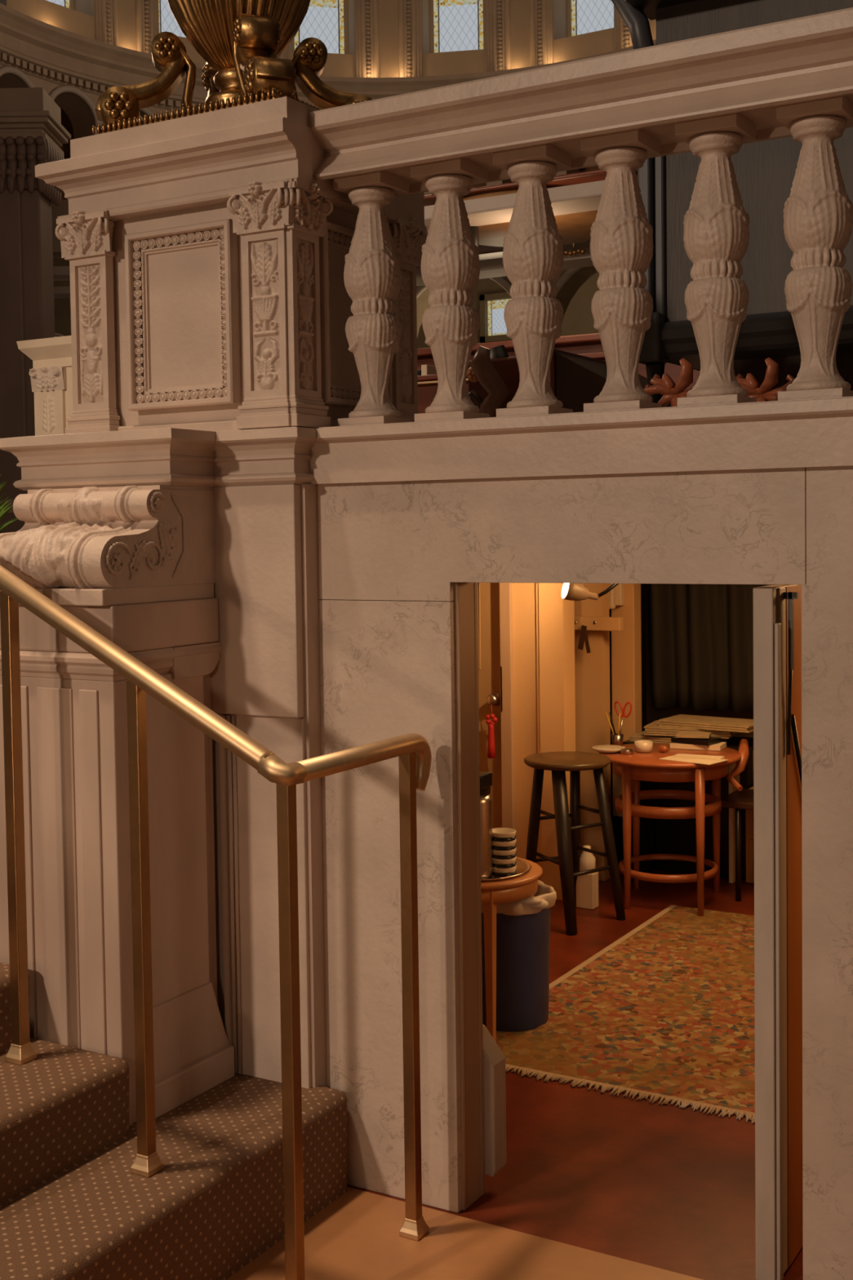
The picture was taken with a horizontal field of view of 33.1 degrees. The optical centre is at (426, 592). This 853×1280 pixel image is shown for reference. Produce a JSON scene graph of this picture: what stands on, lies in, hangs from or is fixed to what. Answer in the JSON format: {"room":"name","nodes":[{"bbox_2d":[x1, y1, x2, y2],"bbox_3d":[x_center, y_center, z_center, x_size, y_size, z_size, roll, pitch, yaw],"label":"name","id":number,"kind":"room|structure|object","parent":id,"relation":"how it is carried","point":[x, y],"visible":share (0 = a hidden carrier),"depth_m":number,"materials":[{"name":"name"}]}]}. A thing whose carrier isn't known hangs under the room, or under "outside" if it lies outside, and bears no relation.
{"room":"church interior","nodes":[
{"label":"church interior","id":0,"kind":"room"},
{"bbox_2d":[0,499,14,513],"bbox_3d":[2.797,-0.632,9.056,10.700,0.085,4.700,1,3,30],"label":"floor","id":1,"kind":"structure","parent":0,"point":[10,501],"depth_m":9.59,"materials":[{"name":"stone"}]},
{"bbox_2d":[417,333,700,391],"bbox_3d":[0.224,-1.002,8.209,4.500,0.796,0.240,1,3,30],"label":"stall","id":2,"kind":"object","parent":1,"relation":"on","point":[589,345],"visible":0.02,"depth_m":7.76,"materials":[{"name":"brown wood"}]},
{"bbox_2d":[0,87,71,533],"bbox_3d":[-3.297,-1.642,11.776,0.700,4.757,0.700,-1,2,0],"label":"stone column","id":3,"kind":"structure","parent":0,"point":[32,132],"depth_m":11.53,"materials":[{"name":"grey stone"}]},
{"bbox_2d":[16,335,73,435],"bbox_3d":[-1.297,0.193,5.713,0.360,2.359,0.465,1,3,30],"label":"pilaster","id":4,"kind":"object","parent":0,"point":[51,375],"visible":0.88,"depth_m":5.51,"materials":[{"name":"stone"}]},
{"bbox_2d":[53,257,71,336],"bbox_3d":[-4.334,-2.565,15.727,2.400,3.000,0.200,-1,2,0],"label":"wall","id":5,"kind":"structure","parent":0,"point":[62,308],"depth_m":15.60,"materials":[{"name":"green paint"}]},
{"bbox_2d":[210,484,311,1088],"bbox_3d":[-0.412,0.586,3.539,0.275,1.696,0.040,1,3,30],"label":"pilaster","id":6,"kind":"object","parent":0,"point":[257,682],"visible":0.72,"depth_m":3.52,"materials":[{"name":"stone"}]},
{"bbox_2d":[212,484,327,1087],"bbox_3d":[-0.549,0.590,3.720,0.715,1.716,0.155,1,3,30],"label":"wall","id":7,"kind":"structure","parent":0,"point":[308,504],"depth_m":3.49,"materials":[{"name":"stone"}]},
{"bbox_2d":[0,64,579,195],"bbox_3d":[-1.439,-4.528,19.102,11.031,4.240,4.173,-1,3,-15],"label":"wall","id":8,"kind":"structure","parent":0,"point":[80,115],"depth_m":19.08,"materials":[{"name":"stone"}]},
{"bbox_2d":[0,66,154,127],"bbox_3d":[-1.409,-6.438,18.801,10.159,0.450,3.672,-1,3,-15],"label":"trim","id":9,"kind":"structure","parent":8,"relation":"attached to","point":[4,69],"depth_m":18.61,"materials":[{"name":"paint"}]},
{"bbox_2d":[0,52,203,109],"bbox_3d":[-1.705,-6.698,18.790,9.919,0.080,3.414,-2,3,-19],"label":"trim","id":10,"kind":"structure","parent":8,"relation":"attached to","point":[8,60],"depth_m":18.51,"materials":[{"name":"stone"}]},
{"bbox_2d":[0,3,656,111],"bbox_3d":[-1.377,-6.925,18.730,10.915,0.620,4.343,-1,3,-14],"label":"trim","id":11,"kind":"structure","parent":8,"relation":"attached to","point":[24,37],"depth_m":18.97,"materials":[{"name":"stone"}]},
{"bbox_2d":[57,105,599,199],"bbox_3d":[-1.196,-4.010,19.074,12.310,6.400,5.182,-1,3,-11],"label":"wall","id":12,"kind":"structure","parent":0,"point":[66,123],"depth_m":19.68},
{"bbox_2d":[51,200,68,257],"bbox_3d":[-3.506,-3.546,14.000,0.680,0.498,0.300,-1,2,0],"label":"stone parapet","id":13,"kind":"object","parent":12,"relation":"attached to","point":[63,209],"visible":0.07,"depth_m":13.85,"materials":[{"name":"beige stone"}]},
{"bbox_2d":[53,266,70,280],"bbox_3d":[-3.506,-3.114,14.000,0.680,0.084,0.300,-1,2,0],"label":"stone ledge","id":14,"kind":"object","parent":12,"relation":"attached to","point":[60,273],"visible":0.21,"depth_m":13.85,"materials":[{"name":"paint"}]},
{"bbox_2d":[53,286,70,298],"bbox_3d":[-3.556,-2.970,14.200,0.680,0.067,0.300,-1,2,0],"label":"stone ledge","id":15,"kind":"object","parent":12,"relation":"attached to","point":[60,292],"visible":0.21,"depth_m":14.05,"materials":[{"name":"paint"}]},
{"bbox_2d":[6,0,655,77],"bbox_3d":[-0.554,-9.108,19.405,9.460,4.260,3.164,-1,2,0],"label":"wall","id":16,"kind":"structure","parent":0,"point":[80,20],"depth_m":20.34,"materials":[{"name":"paint"}]},
{"bbox_2d":[45,0,74,9],"bbox_3d":[-5.004,-8.637,18.845,0.060,2.150,0.900,1,3,38],"label":"window","id":17,"kind":"structure","parent":16,"relation":"in","point":[67,3],"depth_m":19.12,"materials":[{"name":"clear glass"}]},
{"bbox_2d":[94,0,159,53],"bbox_3d":[-4.049,-9.094,19.274,0.971,3.780,0.108,-3,3,-41],"label":"trim","id":18,"kind":"structure","parent":16,"relation":"attached to","point":[105,11],"depth_m":19.42,"materials":[{"name":"stone"}]},
{"bbox_2d":[158,0,186,37],"bbox_3d":[-3.475,-8.716,20.185,0.900,2.150,0.060,-2,3,-31],"label":"window","id":19,"kind":"structure","parent":16,"relation":"in","point":[167,22],"depth_m":20.11,"materials":[{"name":"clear glass"}]},
{"bbox_2d":[278,44,289,59],"bbox_3d":[-2.425,-9.159,20.249,0.970,3.780,0.105,-2,3,-21],"label":"trim","id":20,"kind":"structure","parent":16,"relation":"attached to","point":[286,55],"depth_m":20.43,"materials":[{"name":"stone"}]},
{"bbox_2d":[290,0,348,53],"bbox_3d":[-1.574,-8.773,20.906,0.900,2.150,0.060,-1,3,-10],"label":"window","id":21,"kind":"structure","parent":16,"relation":"in","point":[325,20],"depth_m":20.95,"materials":[{"name":"clear glass"}]},
{"bbox_2d":[354,0,422,77],"bbox_3d":[-0.561,-9.199,20.593,0.971,3.780,0.115,-1,2,0],"label":"trim","id":22,"kind":"structure","parent":16,"relation":"attached to","point":[366,11],"depth_m":20.62,"materials":[{"name":"stone"}]},
{"bbox_2d":[429,0,487,53],"bbox_3d":[0.460,-8.802,20.915,0.900,2.150,0.060,0,3,10],"label":"window","id":23,"kind":"structure","parent":16,"relation":"in","point":[455,25],"depth_m":20.94,"materials":[{"name":"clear glass"}]},
{"bbox_2d":[486,0,553,71],"bbox_3d":[1.306,-9.210,20.266,0.970,3.780,0.106,0,3,20],"label":"trim","id":24,"kind":"structure","parent":16,"relation":"attached to","point":[498,11],"depth_m":20.35,"materials":[{"name":"stone"}]},
{"bbox_2d":[567,0,614,36],"bbox_3d":[2.369,-8.797,20.211,0.900,2.150,0.064,1,3,30],"label":"window","id":25,"kind":"structure","parent":16,"relation":"in","point":[584,16],"depth_m":20.29,"materials":[{"name":"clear glass"}]},
{"bbox_2d":[614,6,656,49],"bbox_3d":[2.940,-9.191,19.305,0.970,3.780,0.106,1,3,41],"label":"trim","id":26,"kind":"structure","parent":16,"relation":"attached to","point":[623,37],"depth_m":19.57,"materials":[{"name":"stone"}]},
{"bbox_2d":[416,240,590,267],"bbox_3d":[0.449,-2.283,9.356,2.131,0.170,0.200,1,3,30],"label":"gallery","id":27,"kind":"object","parent":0,"point":[486,252],"visible":0.04,"depth_m":9.27,"materials":[{"name":"brown wood"}]},
{"bbox_2d":[563,243,586,256],"bbox_3d":[0.912,-2.180,8.967,0.184,0.155,0.049,1,3,30],"label":"ornament","id":28,"kind":"object","parent":27,"relation":"attached to","point":[582,251],"visible":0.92,"depth_m":8.95,"materials":[{"name":"brown metal"}]},
{"bbox_2d":[416,247,593,286],"bbox_3d":[0.489,-2.241,9.741,2.210,0.141,0.300,1,3,30],"label":"beam","id":29,"kind":"structure","parent":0,"point":[491,268],"depth_m":9.59,"materials":[{"name":"paint"}]},
{"bbox_2d":[416,266,597,337],"bbox_3d":[0.776,-1.483,10.626,2.554,1.825,0.250,1,3,30],"label":"wall","id":30,"kind":"structure","parent":0,"point":[570,288],"depth_m":10.48,"materials":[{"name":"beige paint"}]},
{"bbox_2d":[416,276,511,298],"bbox_3d":[0.249,-2.140,10.732,1.192,0.598,0.052,1,3,30],"label":"trim","id":31,"kind":"structure","parent":30,"relation":"attached to","point":[500,281],"depth_m":10.54,"materials":[{"name":"paint"}]},
{"bbox_2d":[555,267,581,297],"bbox_3d":[1.321,-2.128,10.107,1.192,0.598,0.052,1,3,30],"label":"trim","id":32,"kind":"structure","parent":30,"relation":"attached to","point":[569,273],"depth_m":10.27,"materials":[{"name":"paint"}]},
{"bbox_2d":[424,180,604,231],"bbox_3d":[0.487,-2.000,7.436,1.279,0.074,0.300,1,3,30],"label":"ceiling beam","id":33,"kind":"structure","parent":0,"point":[584,197],"depth_m":7.33,"materials":[{"name":"paint"}]},
{"bbox_2d":[470,226,479,255],"bbox_3d":[0.254,-1.881,7.752,0.056,0.340,0.053,1,3,30],"label":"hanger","id":34,"kind":"object","parent":33,"relation":"hanging from","point":[474,228],"visible":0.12,"depth_m":7.73,"materials":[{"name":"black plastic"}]},
{"bbox_2d":[462,190,597,247],"bbox_3d":[0.592,-2.108,8.123,1.080,0.130,1.080,1,3,30],"label":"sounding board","id":35,"kind":"object","parent":33,"relation":"attached to","point":[574,228],"visible":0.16,"depth_m":8.04,"materials":[{"name":"beige wood"}]},
{"bbox_2d":[424,168,637,206],"bbox_3d":[0.513,-2.175,7.760,1.353,0.025,0.300,1,3,30],"label":"wooden rail","id":36,"kind":"object","parent":35,"relation":"on","point":[593,175],"visible":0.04,"depth_m":7.58,"materials":[{"name":"red wood"}]},
{"bbox_2d":[226,864,803,1279],"bbox_3d":[-0.331,1.540,2.242,9.200,0.061,10.400,1,3,30],"label":"floor","id":37,"kind":"structure","parent":0,"point":[669,1187],"depth_m":3.42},
{"bbox_2d":[0,473,17,531],"bbox_3d":[-1.368,-0.233,4.621,0.189,0.312,0.163,1,3,30],"label":"potted palm","id":38,"kind":"object","parent":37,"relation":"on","point":[3,511],"visible":0.81,"depth_m":4.60,"materials":[{"name":"green plant"}]},
{"bbox_2d":[0,962,346,1279],"bbox_3d":[-1.458,1.119,2.688,1.395,0.773,2.672,1,3,30],"label":"carpeted stairs","id":39,"kind":"structure","parent":37,"relation":"on","point":[73,1206],"depth_m":3.08,"materials":[{"name":"carpet"}]},
{"bbox_2d":[0,484,234,1124],"bbox_3d":[-0.831,0.482,3.506,0.546,1.478,0.439,1,3,30],"label":"pier","id":40,"kind":"object","parent":39,"relation":"on","point":[135,565],"visible":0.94,"depth_m":3.35,"materials":[{"name":"stone"}]},
{"bbox_2d":[0,564,431,1279],"bbox_3d":[-0.758,0.530,3.420,1.483,1.866,0.581,1,3,30],"label":"brass handrail","id":41,"kind":"object","parent":37,"relation":"on","point":[413,751],"visible":1,"depth_m":3.03,"materials":[{"name":"gold metal"}]},
{"bbox_2d":[480,857,542,1042],"bbox_3d":[0.157,1.140,4.591,0.432,0.522,0.432,1,3,30],"label":"side table","id":42,"kind":"object","parent":37,"relation":"on","point":[524,886],"visible":0.29,"depth_m":4.40,"materials":[{"name":"brown wood"}]},
{"bbox_2d":[480,857,531,881],"bbox_3d":[0.161,0.874,4.563,0.344,0.012,0.344,1,3,30],"label":"serving tray","id":43,"kind":"object","parent":42,"relation":"on","point":[522,866],"visible":0.22,"depth_m":4.52,"materials":[{"name":"silver metal"}]},
{"bbox_2d":[480,771,493,879],"bbox_3d":[0.140,0.719,4.434,0.108,0.327,0.150,1,3,30],"label":"flask","id":44,"kind":"object","parent":43,"relation":"on","point":[486,778],"visible":0.27,"depth_m":4.41,"materials":[{"name":"silver metal"}]},
{"bbox_2d":[492,865,516,876],"bbox_3d":[0.239,0.865,4.488,0.086,0.028,0.086,1,3,30],"label":"striped cup","id":45,"kind":"object","parent":43,"relation":"on","point":[497,872],"visible":0.73,"depth_m":4.45,"materials":[{"name":"beige ceramic"}]},
{"bbox_2d":[493,856,516,867],"bbox_3d":[0.239,0.838,4.487,0.086,0.028,0.086,1,3,30],"label":"striped cup","id":46,"kind":"object","parent":45,"relation":"on","point":[497,863],"visible":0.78,"depth_m":4.45,"materials":[{"name":"beige ceramic"}]},
{"bbox_2d":[493,847,516,859],"bbox_3d":[0.238,0.810,4.486,0.086,0.028,0.086,1,3,30],"label":"striped cup","id":47,"kind":"object","parent":46,"relation":"on","point":[510,854],"visible":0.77,"depth_m":4.45,"materials":[{"name":"beige ceramic"}]},
{"bbox_2d":[492,838,516,850],"bbox_3d":[0.238,0.783,4.485,0.086,0.028,0.086,1,3,30],"label":"striped cup","id":48,"kind":"object","parent":47,"relation":"on","point":[499,846],"visible":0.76,"depth_m":4.45,"materials":[{"name":"beige ceramic"}]},
{"bbox_2d":[492,827,515,841],"bbox_3d":[0.238,0.755,4.484,0.086,0.028,0.086,1,3,30],"label":"striped cup","id":49,"kind":"object","parent":48,"relation":"on","point":[499,834],"visible":0.88,"depth_m":4.45,"materials":[{"name":"beige ceramic"}]},
{"bbox_2d":[524,751,626,934],"bbox_3d":[0.578,1.007,5.894,0.354,0.672,0.402,-3,3,-36],"label":"round stool","id":50,"kind":"object","parent":37,"relation":"on","point":[568,827],"visible":0.97,"depth_m":5.84,"materials":[{"name":"black wood"}]},
{"bbox_2d":[576,871,598,909],"bbox_3d":[0.680,1.255,6.076,0.080,0.150,0.060,1,3,30],"label":"carton","id":51,"kind":"object","parent":37,"relation":"on","point":[587,885],"visible":0.76,"depth_m":6.05,"materials":[{"name":"beige cardboard"}]},
{"bbox_2d":[578,844,595,871],"bbox_3d":[0.678,1.123,6.071,0.072,0.112,0.072,1,3,30],"label":"bottle","id":52,"kind":"object","parent":51,"relation":"on","point":[587,860],"visible":0.73,"depth_m":6.04,"materials":[{"name":"beige"}]},
{"bbox_2d":[496,905,755,1124],"bbox_3d":[1.170,1.371,4.832,1.482,0.012,2.003,1,3,30],"label":"rug","id":53,"kind":"object","parent":37,"relation":"on","point":[665,1011],"visible":0.66,"depth_m":4.64,"materials":[{"name":"multicoloured fabric"}]},
{"bbox_2d":[481,880,556,1031],"bbox_3d":[0.278,1.174,4.677,0.327,0.444,0.299,1,3,30],"label":"waste bin","id":54,"kind":"object","parent":53,"relation":"on","point":[522,926],"visible":0.56,"depth_m":4.56,"materials":[{"name":"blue plastic"}]},
{"bbox_2d":[599,742,742,916],"bbox_3d":[1.046,1.002,6.163,0.604,0.638,0.604,1,3,30],"label":"round table","id":55,"kind":"object","parent":37,"relation":"on","point":[637,766],"visible":0.85,"depth_m":6.01,"materials":[{"name":"brown wood"}]},
{"bbox_2d":[591,744,625,753],"bbox_3d":[0.784,0.675,6.183,0.144,0.021,0.144,1,3,30],"label":"dish","id":56,"kind":"object","parent":55,"relation":"on","point":[606,748],"visible":1,"depth_m":6.21,"materials":[{"name":"beige ceramic"}]},
{"bbox_2d":[611,733,623,746],"bbox_3d":[0.843,0.651,6.333,0.052,0.055,0.052,1,3,30],"label":"pencil cup","id":57,"kind":"object","parent":55,"relation":"on","point":[617,740],"visible":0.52,"depth_m":6.31,"materials":[{"name":"silver metal"}]},
{"bbox_2d":[614,701,631,734],"bbox_3d":[0.867,0.574,6.324,0.084,0.194,0.007,1,3,30],"label":"scissors","id":58,"kind":"object","parent":57,"relation":"in","point":[615,702],"visible":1,"depth_m":6.32,"materials":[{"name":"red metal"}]},
{"bbox_2d":[619,747,634,755],"bbox_3d":[0.855,0.677,6.131,0.060,0.020,0.060,1,3,30],"label":"round tin","id":59,"kind":"object","parent":55,"relation":"on","point":[626,751],"visible":1,"depth_m":6.11,"materials":[{"name":"silver metal"}]},
{"bbox_2d":[634,740,653,752],"bbox_3d":[0.934,0.661,6.176,0.080,0.045,0.080,1,3,30],"label":"cup","id":60,"kind":"object","parent":55,"relation":"on","point":[642,746],"visible":1,"depth_m":6.15,"materials":[{"name":"beige ceramic"}]},
{"bbox_2d":[658,755,728,764],"bbox_3d":[1.105,0.690,5.943,0.240,0.003,0.150,1,3,42],"label":"paper sheet","id":61,"kind":"object","parent":55,"relation":"on","point":[706,762],"visible":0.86,"depth_m":5.91,"materials":[{"name":"beige paper"}]},
{"bbox_2d":[673,753,724,759],"bbox_3d":[1.134,0.682,5.972,0.200,0.008,0.060,0,3,27],"label":"envelope","id":62,"kind":"object","parent":61,"relation":"on","point":[678,755],"visible":1,"depth_m":5.96,"materials":[{"name":"paper"}]},
{"bbox_2d":[670,742,726,751],"bbox_3d":[1.186,0.664,6.266,0.220,0.021,0.120,0,3,25],"label":"book","id":63,"kind":"object","parent":55,"relation":"on","point":[717,747],"visible":0.79,"depth_m":6.21,"materials":[{"name":"paper"}]},
{"bbox_2d":[671,736,720,746],"bbox_3d":[1.177,0.642,6.270,0.180,0.021,0.120,1,3,39],"label":"book","id":64,"kind":"object","parent":63,"relation":"on","point":[712,740],"visible":0.93,"depth_m":6.22,"materials":[{"name":"black paper"}]},
{"bbox_2d":[675,731,711,738],"bbox_3d":[1.168,0.620,6.274,0.140,0.010,0.120,0,3,16],"label":"book","id":65,"kind":"object","parent":64,"relation":"on","point":[681,734],"visible":1,"depth_m":6.24,"materials":[{"name":"paper"}]},
{"bbox_2d":[622,736,753,883],"bbox_3d":[1.225,0.985,6.509,0.560,0.638,0.380,1,3,30],"label":"shelf","id":66,"kind":"object","parent":37,"relation":"on","point":[647,825],"visible":0.19,"depth_m":6.56,"materials":[{"name":"black wood"}]},
{"bbox_2d":[628,730,728,743],"bbox_3d":[1.143,0.656,6.494,0.400,0.028,0.220,1,3,30],"label":"paper stack","id":67,"kind":"object","parent":66,"relation":"on","point":[638,736],"visible":0.29,"depth_m":6.45,"materials":[{"name":"beige paper"}]},
{"bbox_2d":[644,720,737,738],"bbox_3d":[1.196,0.614,6.461,0.390,0.038,0.221,0,3,23],"label":"paper stack","id":68,"kind":"object","parent":67,"relation":"on","point":[653,728],"visible":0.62,"depth_m":6.38,"materials":[{"name":"beige paper"}]},
{"bbox_2d":[657,714,753,733],"bbox_3d":[1.278,0.582,6.412,0.439,0.028,0.221,1,3,36],"label":"paper stack","id":69,"kind":"object","parent":68,"relation":"on","point":[695,722],"visible":0.79,"depth_m":6.36,"materials":[{"name":"beige paper"}]},
{"bbox_2d":[728,762,739,883],"bbox_3d":[1.405,1.001,6.510,0.020,0.600,0.160,1,3,30],"label":"folder","id":70,"kind":"object","parent":37,"relation":"on","point":[731,788],"visible":0.41,"depth_m":6.45,"materials":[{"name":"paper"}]},
{"bbox_2d":[720,738,754,901],"bbox_3d":[1.443,0.972,6.167,0.340,0.688,0.430,1,3,30],"label":"armchair","id":71,"kind":"object","parent":37,"relation":"on","point":[740,798],"visible":0.47,"depth_m":6.13,"materials":[{"name":"brown wood"}]},
{"bbox_2d":[746,786,754,883],"bbox_3d":[1.748,1.094,6.346,0.650,0.420,0.184,1,3,30],"label":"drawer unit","id":72,"kind":"object","parent":37,"relation":"on","point":[749,813],"visible":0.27,"depth_m":6.44,"materials":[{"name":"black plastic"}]},
{"bbox_2d":[417,168,637,348],"bbox_3d":[1.014,-2.117,12.628,2.762,2.913,0.200,1,3,30],"label":"wall","id":73,"kind":"structure","parent":0,"point":[578,319],"depth_m":12.35,"materials":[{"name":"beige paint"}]},
{"bbox_2d":[479,292,512,342],"bbox_3d":[0.667,-2.423,12.641,0.396,0.415,0.100,1,3,30],"label":"window","id":74,"kind":"structure","parent":73,"relation":"in","point":[493,328],"depth_m":12.68,"materials":[{"name":"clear glass"}]},
{"bbox_2d":[511,582,575,900],"bbox_3d":[0.505,0.444,6.267,0.260,1.760,0.115,1,3,30],"label":"wall","id":75,"kind":"structure","parent":0,"point":[544,622],"depth_m":6.22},
{"bbox_2d":[499,582,515,829],"bbox_3d":[0.378,0.441,6.361,0.055,1.760,0.120,1,3,30],"label":"trim","id":76,"kind":"structure","parent":75,"relation":"attached to","point":[505,588],"depth_m":6.31,"materials":[{"name":"beige wood"}]},
{"bbox_2d":[561,582,618,600],"bbox_3d":[0.750,-0.083,5.812,0.450,0.222,0.140,-2,3,-30],"label":"wall lamp","id":77,"kind":"object","parent":75,"relation":"attached to","point":[570,591],"visible":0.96,"depth_m":5.73,"materials":[{"name":"brown metal"}]},
{"bbox_2d":[316,466,852,1279],"bbox_3d":[1.148,0.606,2.760,3.185,1.720,0.105,1,3,30],"label":"wall","id":78,"kind":"structure","parent":0,"point":[392,555],"depth_m":3.31,"materials":[{"name":"stone"}]},
{"bbox_2d":[0,396,852,490],"bbox_3d":[0.844,-0.325,2.987,3.957,0.136,0.847,1,3,30],"label":"trim","id":79,"kind":"structure","parent":78,"relation":"attached to","point":[812,433],"depth_m":3.25,"materials":[{"name":"stone"}]},
{"bbox_2d":[35,96,427,434],"bbox_3d":[-0.490,-0.790,3.809,0.806,0.760,0.669,1,3,30],"label":"stone pedestal","id":80,"kind":"object","parent":79,"relation":"on","point":[206,254],"visible":0.94,"depth_m":3.57,"materials":[{"name":"stone"}]},
{"bbox_2d":[91,0,372,133],"bbox_3d":[-0.493,-1.480,3.782,0.637,0.620,0.543,1,3,30],"label":"urn","id":81,"kind":"object","parent":80,"relation":"on","point":[241,42],"visible":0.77,"depth_m":3.70,"materials":[{"name":"brown metal"}]},
{"bbox_2d":[167,0,310,71],"bbox_3d":[-0.494,-1.562,3.778,0.433,0.385,0.433,1,3,30],"label":"bowl","id":82,"kind":"object","parent":81,"relation":"on","point":[220,31],"depth_m":3.68,"materials":[{"name":"brown metal"}]},
{"bbox_2d":[308,7,852,426],"bbox_3d":[1.169,-0.760,2.756,3.172,0.746,0.300,1,3,30],"label":"stone balustrade","id":83,"kind":"object","parent":79,"relation":"on","point":[708,96],"visible":1,"depth_m":3.14,"materials":[{"name":"stone"}]},
{"bbox_2d":[453,582,484,1210],"bbox_3d":[0.098,0.714,3.398,0.021,1.479,0.100,1,3,30],"label":"trim","id":84,"kind":"structure","parent":78,"relation":"attached to","point":[466,630],"depth_m":3.39,"materials":[{"name":"grey stone"}]},
{"bbox_2d":[482,1024,506,1177],"bbox_3d":[0.140,1.229,3.501,0.090,0.358,0.065,1,3,30],"label":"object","id":85,"kind":"structure","parent":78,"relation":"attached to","point":[494,1060],"depth_m":3.47,"materials":[{"name":"paint"}]},
{"bbox_2d":[753,584,803,1279],"bbox_3d":[0.923,0.703,3.336,0.076,1.466,0.815,1,3,30],"label":"door","id":86,"kind":"structure","parent":78,"relation":"in","point":[777,608],"depth_m":3.01,"materials":[{"name":"paint"}]},
{"bbox_2d":[573,583,611,880],"bbox_3d":[0.703,0.428,6.589,0.266,1.758,0.080,1,3,30],"label":"wall","id":87,"kind":"structure","parent":0,"point":[592,669],"depth_m":6.53,"materials":[{"name":"beige paint"}]},
{"bbox_2d":[574,616,623,631],"bbox_3d":[0.763,0.139,6.457,0.246,0.060,0.051,1,3,30],"label":"board","id":88,"kind":"object","parent":87,"relation":"attached to","point":[593,623],"visible":0.81,"depth_m":6.43,"materials":[{"name":"brown wood"}]},
{"bbox_2d":[577,624,591,653],"bbox_3d":[0.709,0.208,6.457,0.062,0.128,0.008,1,3,30],"label":"strap","id":89,"kind":"object","parent":88,"relation":"hanging from","point":[584,637],"visible":1,"depth_m":6.45,"materials":[{"name":"brown leather"}]},
{"bbox_2d":[608,583,624,608],"bbox_3d":[0.851,-0.049,6.604,0.100,0.245,0.078,1,3,30],"label":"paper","id":90,"kind":"object","parent":87,"relation":"attached to","point":[616,595],"visible":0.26,"depth_m":6.58,"materials":[{"name":"beige paper"}]},
{"bbox_2d":[608,583,646,864],"bbox_3d":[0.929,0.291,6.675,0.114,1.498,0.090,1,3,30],"label":"trim","id":91,"kind":"structure","parent":87,"relation":"attached to","point":[626,646],"depth_m":6.64,"materials":[{"name":"beige wood"}]},
{"bbox_2d":[645,583,753,786],"bbox_3d":[2.149,0.412,6.474,3.000,1.760,0.100,1,3,30],"label":"wall","id":92,"kind":"structure","parent":0,"point":[653,714],"depth_m":7.01,"materials":[{"name":"brown"}]},
{"bbox_2d":[610,0,852,407],"bbox_3d":[1.819,-1.859,4.378,2.642,2.795,1.050,1,3,30],"label":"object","id":93,"kind":"object","parent":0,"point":[765,171],"visible":0.35,"depth_m":4.60,"materials":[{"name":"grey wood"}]},
{"bbox_2d":[624,0,697,20],"bbox_3d":[0.891,-2.004,4.506,0.550,0.212,0.350,1,3,30],"label":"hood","id":94,"kind":"object","parent":93,"relation":"attached to","point":[650,8],"depth_m":4.65,"materials":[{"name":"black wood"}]},
{"bbox_3d":[1.363,-0.433,4.912,5.000,0.085,3.913,1,3,30],"label":"ceiling","id":95,"kind":"structure","parent":0,"visible":0},
{"bbox_2d":[417,374,468,413],"bbox_3d":[-0.036,-0.715,6.238,0.770,0.399,0.468,1,3,30],"label":"desk","id":96,"kind":"object","parent":95,"relation":"on","point":[428,384],"visible":0.02,"depth_m":5.98,"materials":[{"name":"brown wood"}]},
{"bbox_2d":[421,364,436,375],"bbox_3d":[0.020,-0.942,6.152,0.028,0.059,0.120,1,3,30],"label":"book","id":97,"kind":"object","parent":96,"relation":"on","point":[425,369],"visible":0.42,"depth_m":6.11,"materials":[{"name":"paper"}]},
{"bbox_2d":[466,345,519,417],"bbox_3d":[0.252,-0.685,5.139,0.272,0.427,0.283,1,3,30],"label":"carved armchair","id":98,"kind":"object","parent":95,"relation":"on","point":[493,376],"visible":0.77,"depth_m":5.06,"materials":[{"name":"brown wood"}]},
{"bbox_2d":[550,348,671,412],"bbox_3d":[0.716,-0.676,5.278,0.240,0.384,0.710,1,3,30],"label":"desk","id":99,"kind":"object","parent":95,"relation":"on","point":[575,380],"visible":0.13,"depth_m":5.01,"materials":[{"name":"brown wood"}]},
{"bbox_2d":[643,357,693,407],"bbox_3d":[0.744,-0.567,4.286,0.217,0.257,0.087,1,3,30],"label":"finial","id":100,"kind":"object","parent":95,"relation":"on","point":[665,386],"visible":0.65,"depth_m":4.27,"materials":[{"name":"brown wood"}]},
{"bbox_2d":[649,583,773,712],"bbox_3d":[1.938,0.052,6.309,2.005,1.000,0.116,1,3,30],"label":"curtain","id":101,"kind":"object","parent":95,"relation":"hanging from","point":[702,635],"visible":0.38,"depth_m":6.68,"materials":[{"name":"black fabric"}]},
{"bbox_2d":[736,357,795,401],"bbox_3d":[0.977,-0.562,4.207,0.217,0.246,0.087,1,3,30],"label":"finial","id":102,"kind":"object","parent":95,"relation":"on","point":[762,393],"visible":0.61,"depth_m":4.18,"materials":[{"name":"brown wood"}]},
{"bbox_3d":[-0.563,0.497,5.399,1.160,1.758,2.733,1,3,30],"label":"wall","id":103,"kind":"structure","parent":0,"visible":0},
{"bbox_2d":[477,582,502,828],"bbox_3d":[-0.002,0.437,6.569,0.830,1.740,0.104,1,3,30],"label":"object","id":104,"kind":"structure","parent":103,"relation":"in","point":[490,687],"depth_m":6.41,"materials":[{"name":"brown wood"}]},
{"bbox_2d":[485,704,497,758],"bbox_3d":[0.288,0.606,6.353,0.039,0.252,0.050,-2,3,-25],"label":"tassel","id":105,"kind":"object","parent":104,"relation":"hanging from","point":[491,746],"visible":1,"depth_m":6.34,"materials":[{"name":"red fabric"}]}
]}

